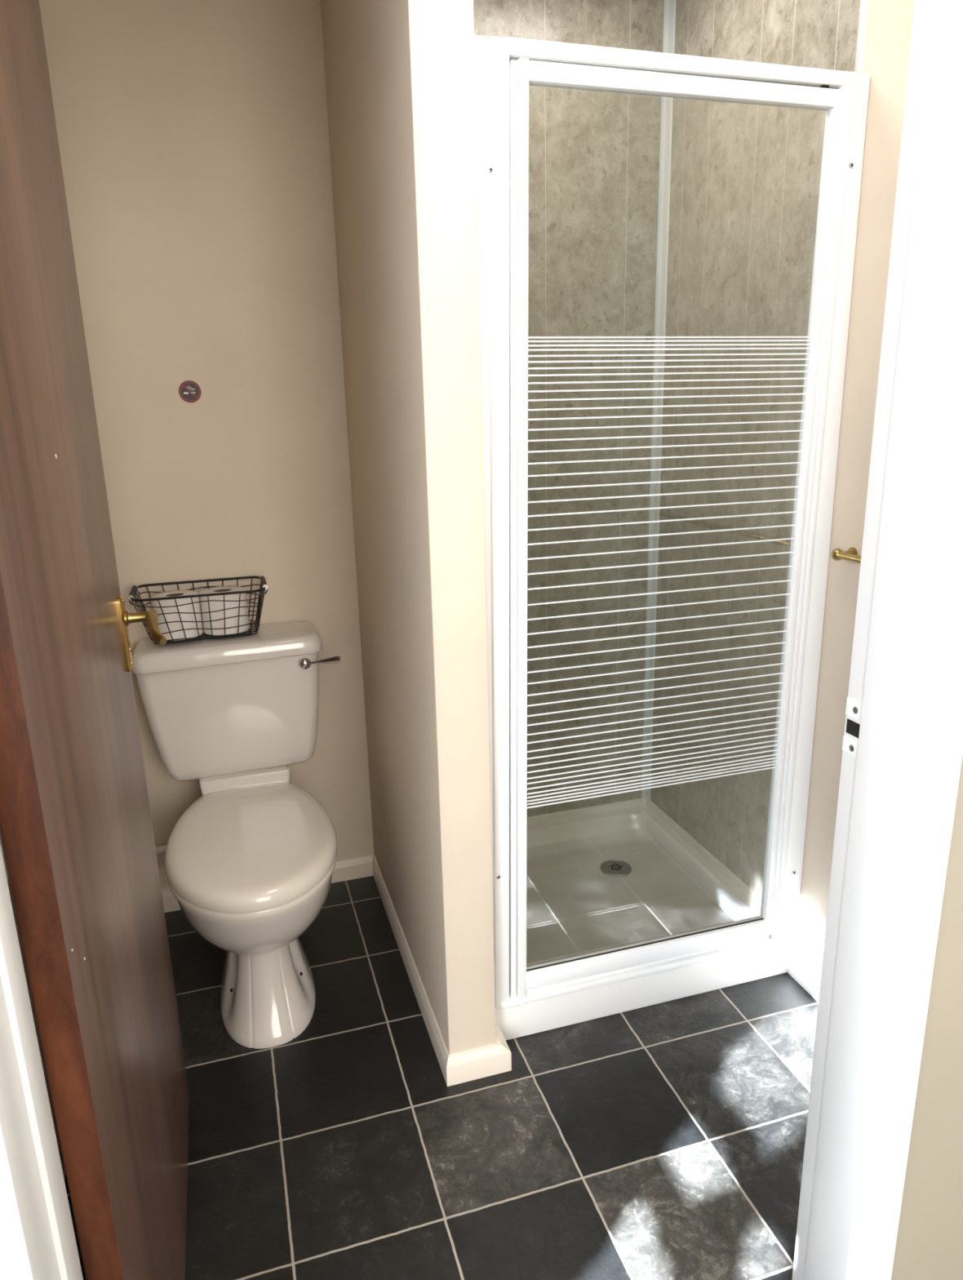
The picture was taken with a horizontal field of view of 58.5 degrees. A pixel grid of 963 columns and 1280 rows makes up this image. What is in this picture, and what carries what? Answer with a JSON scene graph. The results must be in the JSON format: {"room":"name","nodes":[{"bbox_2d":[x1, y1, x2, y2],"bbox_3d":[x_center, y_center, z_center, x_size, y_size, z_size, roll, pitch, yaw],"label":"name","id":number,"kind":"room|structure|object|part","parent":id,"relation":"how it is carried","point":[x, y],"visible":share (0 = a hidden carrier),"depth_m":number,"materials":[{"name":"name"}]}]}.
{"room":"bathroom","nodes":[
{"label":"bathroom","id":0,"kind":"room"},
{"bbox_2d":[0,827,66,1178],"bbox_3d":[-0.846,-0.157,1.272,0.100,2.360,1.668,-6,16,-16],"label":"wall","id":1,"kind":"structure","parent":0,"point":[9,883],"depth_m":1.48,"materials":[{"name":"beige paint"}]},
{"bbox_2d":[39,0,664,889],"bbox_3d":[-0.263,-0.461,2.326,1.860,2.360,0.116,-6,16,-16],"label":"wall","id":2,"kind":"structure","parent":0,"point":[193,140],"depth_m":2.17,"materials":[{"name":"beige paint"}]},
{"bbox_2d":[155,844,167,854],"bbox_3d":[-0.866,0.571,2.345,0.308,0.031,0.036,-6,16,-16],"label":"pipe","id":3,"kind":"object","parent":2,"relation":"attached to","point":[159,849],"visible":0.02,"depth_m":2.33,"materials":[{"name":"beige paint"}]},
{"bbox_2d":[178,380,201,402],"bbox_3d":[-0.712,-0.606,2.097,0.052,0.052,0.002,-6,16,-16],"label":"sticker","id":4,"kind":"object","parent":2,"relation":"attached to","point":[189,391],"visible":1,"depth_m":2.10,"materials":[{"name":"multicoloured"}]},
{"bbox_2d":[161,853,373,912],"bbox_3d":[-0.666,0.705,2.455,0.730,0.062,0.017,-6,16,-16],"label":"baseboard","id":5,"kind":"structure","parent":2,"relation":"attached to","point":[358,867],"depth_m":2.53,"materials":[{"name":"beige paint"}]},
{"bbox_2d":[640,0,675,799],"bbox_3d":[0.502,-0.574,2.465,0.022,2.253,0.022,-6,16,-16],"label":"trim","id":6,"kind":"structure","parent":2,"relation":"attached to","point":[669,9],"depth_m":2.42,"materials":[{"name":"grey"}]},
{"bbox_2d":[320,0,496,1054],"bbox_3d":[-0.170,-0.339,1.875,0.102,2.360,0.864,-6,16,-16],"label":"wall partition","id":7,"kind":"structure","parent":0,"point":[400,74],"depth_m":1.61,"materials":[{"name":"beige paint"}]},
{"bbox_2d":[372,853,511,1086],"bbox_3d":[-0.134,0.768,2.176,0.139,0.064,0.878,-6,16,-16],"label":"baseboard","id":8,"kind":"structure","parent":7,"relation":"attached to","point":[464,1066],"depth_m":1.80,"materials":[{"name":"beige paint"}]},
{"bbox_2d":[64,875,818,1279],"bbox_3d":[0.286,1.171,0.801,3.331,0.001,4.099,-6,16,-16],"label":"floor","id":9,"kind":"structure","parent":0,"point":[666,1140],"depth_m":1.64,"materials":[{"name":"tile"}]},
{"bbox_2d":[132,620,340,1048],"bbox_3d":[-0.540,0.433,2.047,0.492,0.797,0.705,-6,16,-16],"label":"toilet","id":10,"kind":"object","parent":9,"relation":"on","point":[250,864],"visible":1,"depth_m":2.05,"materials":[{"name":"white ceramic"}]},
{"bbox_2d":[127,575,268,644],"bbox_3d":[-0.694,-0.072,2.136,0.324,0.133,0.192,-6,16,-16],"label":"wire basket","id":11,"kind":"object","parent":10,"relation":"on","point":[264,586],"visible":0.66,"depth_m":2.10,"materials":[{"name":"black metal"}]},
{"bbox_3d":[-0.844,-0.108,2.079,0.013,0.025,0.122,-6,16,-16],"label":"basket handle","id":12,"kind":"part","parent":11,"relation":"part of","materials":[{"name":"black metal"}]},
{"bbox_2d":[151,590,203,640],"bbox_3d":[-0.759,-0.063,2.142,0.113,0.104,0.113,-6,16,-16],"label":"toilet roll","id":13,"kind":"object","parent":11,"relation":"in","point":[174,626],"visible":0.77,"depth_m":2.10,"materials":[{"name":"white paper"}]},
{"bbox_2d":[199,586,249,635],"bbox_3d":[-0.652,-0.075,2.180,0.113,0.104,0.113,-6,16,-16],"label":"toilet roll","id":14,"kind":"object","parent":11,"relation":"in","point":[214,605],"visible":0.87,"depth_m":2.14,"materials":[{"name":"white paper"}]},
{"bbox_3d":[-0.547,-0.139,2.165,0.013,0.025,0.122,-6,16,-16],"label":"basket handle","id":15,"kind":"part","parent":11,"relation":"part of","materials":[{"name":"black metal"}]},
{"bbox_3d":[-0.642,0.014,2.183,0.457,0.056,0.185,-6,16,-16],"label":"cistern lid","id":16,"kind":"part","parent":10,"relation":"part of","materials":[{"name":"white ceramic"}]},
{"bbox_3d":[-0.527,0.457,1.973,0.380,0.042,0.549,-6,16,-16],"label":"lid","id":17,"kind":"part","parent":10,"relation":"part of","materials":[{"name":"beige plastic"}]},
{"bbox_3d":[-0.525,0.487,1.976,0.376,0.016,0.535,-6,16,-16],"label":"seat","id":18,"kind":"part","parent":10,"relation":"part of","materials":[{"name":"beige plastic"}]},
{"bbox_3d":[-0.408,0.056,2.166,0.106,0.036,0.023,-2,15,-1],"label":"flush lever","id":19,"kind":"part","parent":10,"relation":"part of","materials":[{"name":"silver metal"}]},
{"bbox_2d":[526,798,761,967],"bbox_3d":[0.274,0.687,2.333,0.781,0.098,0.756,-6,16,-16],"label":"shower tray","id":20,"kind":"object","parent":9,"relation":"on","point":[604,877],"visible":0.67,"depth_m":2.40,"materials":[{"name":"ceramic"}]},
{"bbox_2d":[495,939,795,1040],"bbox_3d":[0.380,0.797,1.974,0.778,0.093,0.021,-6,16,-16],"label":"plinth","id":21,"kind":"object","parent":9,"relation":"on","point":[565,1010],"visible":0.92,"depth_m":1.96,"materials":[{"name":"white paint"}]},
{"bbox_2d":[474,35,870,1008],"bbox_3d":[0.358,-0.125,1.718,0.776,1.821,0.039,-6,16,-16],"label":"shower door","id":22,"kind":"structure","parent":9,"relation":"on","point":[505,68],"depth_m":1.65,"materials":[{"name":"white metal"}]},
{"bbox_3d":[0.363,0.741,1.953,0.686,0.026,0.039,-6,16,-16],"label":"threshold rail","id":23,"kind":"part","parent":22,"relation":"part of","materials":[{"name":"white metal"}]},
{"bbox_3d":[0.350,-0.989,1.482,0.664,0.024,0.034,-6,16,-16],"label":"head rail","id":24,"kind":"part","parent":22,"relation":"part of","materials":[{"name":"white metal"}]},
{"bbox_2d":[650,0,914,973],"bbox_3d":[0.814,-0.327,1.747,0.150,2.360,1.652,-6,16,-16],"label":"wall","id":25,"kind":"structure","parent":0,"point":[745,178],"depth_m":2.02,"materials":[{"name":"grey"}]},
{"bbox_2d":[787,949,821,1002],"bbox_3d":[0.861,0.871,1.723,0.014,0.062,0.775,-6,16,-16],"label":"baseboard","id":26,"kind":"structure","parent":25,"relation":"attached to","point":[806,975],"depth_m":2.02,"materials":[{"name":"white paint"}]},
{"bbox_2d":[831,547,861,564],"bbox_3d":[0.820,-0.098,1.463,0.042,0.028,0.635,-6,16,-16],"label":"towel rail","id":27,"kind":"object","parent":25,"relation":"attached to","point":[851,554],"visible":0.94,"depth_m":1.73,"materials":[{"name":"gold metal"}]},
{"bbox_3d":[0.739,-0.172,1.738,0.030,0.028,0.028,-6,16,-16],"label":"wall post","id":28,"kind":"part","parent":27,"relation":"part of","materials":[{"name":"gold metal"}]},
{"bbox_2d":[854,0,868,74],"bbox_3d":[0.726,-0.393,1.796,0.010,2.255,0.024,-6,16,-16],"label":"trim","id":29,"kind":"structure","parent":25,"relation":"attached to","point":[864,3],"depth_m":1.59,"materials":[{"name":"grey plastic"}]},
{"bbox_2d":[891,754,962,1279],"bbox_3d":[1.020,-0.133,1.027,1.196,2.360,0.105,-6,16,-16],"label":"wall","id":30,"kind":"structure","parent":0,"point":[930,1241],"depth_m":1.00,"materials":[{"name":"paint"}]},
{"bbox_2d":[791,0,962,1279],"bbox_3d":[0.431,0.090,0.890,0.052,2.030,0.122,-6,16,-16],"label":"trim","id":31,"kind":"structure","parent":30,"relation":"attached to","point":[903,744],"depth_m":0.86,"materials":[{"name":"white paint"}]},
{"bbox_3d":[0.404,0.096,0.931,0.001,0.062,0.031,-6,16,-16],"label":"strike plate","id":32,"kind":"part","parent":31,"relation":"part of","materials":[{"name":"white paint"}]},
{"bbox_3d":[-0.908,0.067,0.466,1.008,2.360,0.105,-6,16,-16],"label":"wall","id":33,"kind":"structure","parent":0,"visible":0},
{"bbox_2d":[0,845,83,1279],"bbox_3d":[-0.402,0.174,0.656,0.044,2.030,0.138,-6,16,-16],"label":"trim","id":34,"kind":"structure","parent":33,"relation":"attached to","point":[37,1240],"depth_m":0.70,"materials":[{"name":"white paint"}]},
{"bbox_2d":[0,0,189,1279],"bbox_3d":[-0.514,0.071,1.107,0.185,1.977,0.792,-6,16,-16],"label":"door","id":35,"kind":"structure","parent":33,"relation":"in","point":[76,825],"depth_m":0.96,"materials":[{"name":"brown wood"}]},
{"bbox_3d":[-0.596,-0.011,1.438,0.008,0.128,0.038,-6,16,-16],"label":"handle","id":36,"kind":"part","parent":35,"relation":"part of","materials":[{"name":"gold metal"}]},
{"bbox_3d":[-0.547,-0.021,1.393,0.053,0.037,0.132,-9,17,-25],"label":"lever","id":37,"kind":"part","parent":35,"relation":"part of","materials":[{"name":"gold metal"}]}
]}

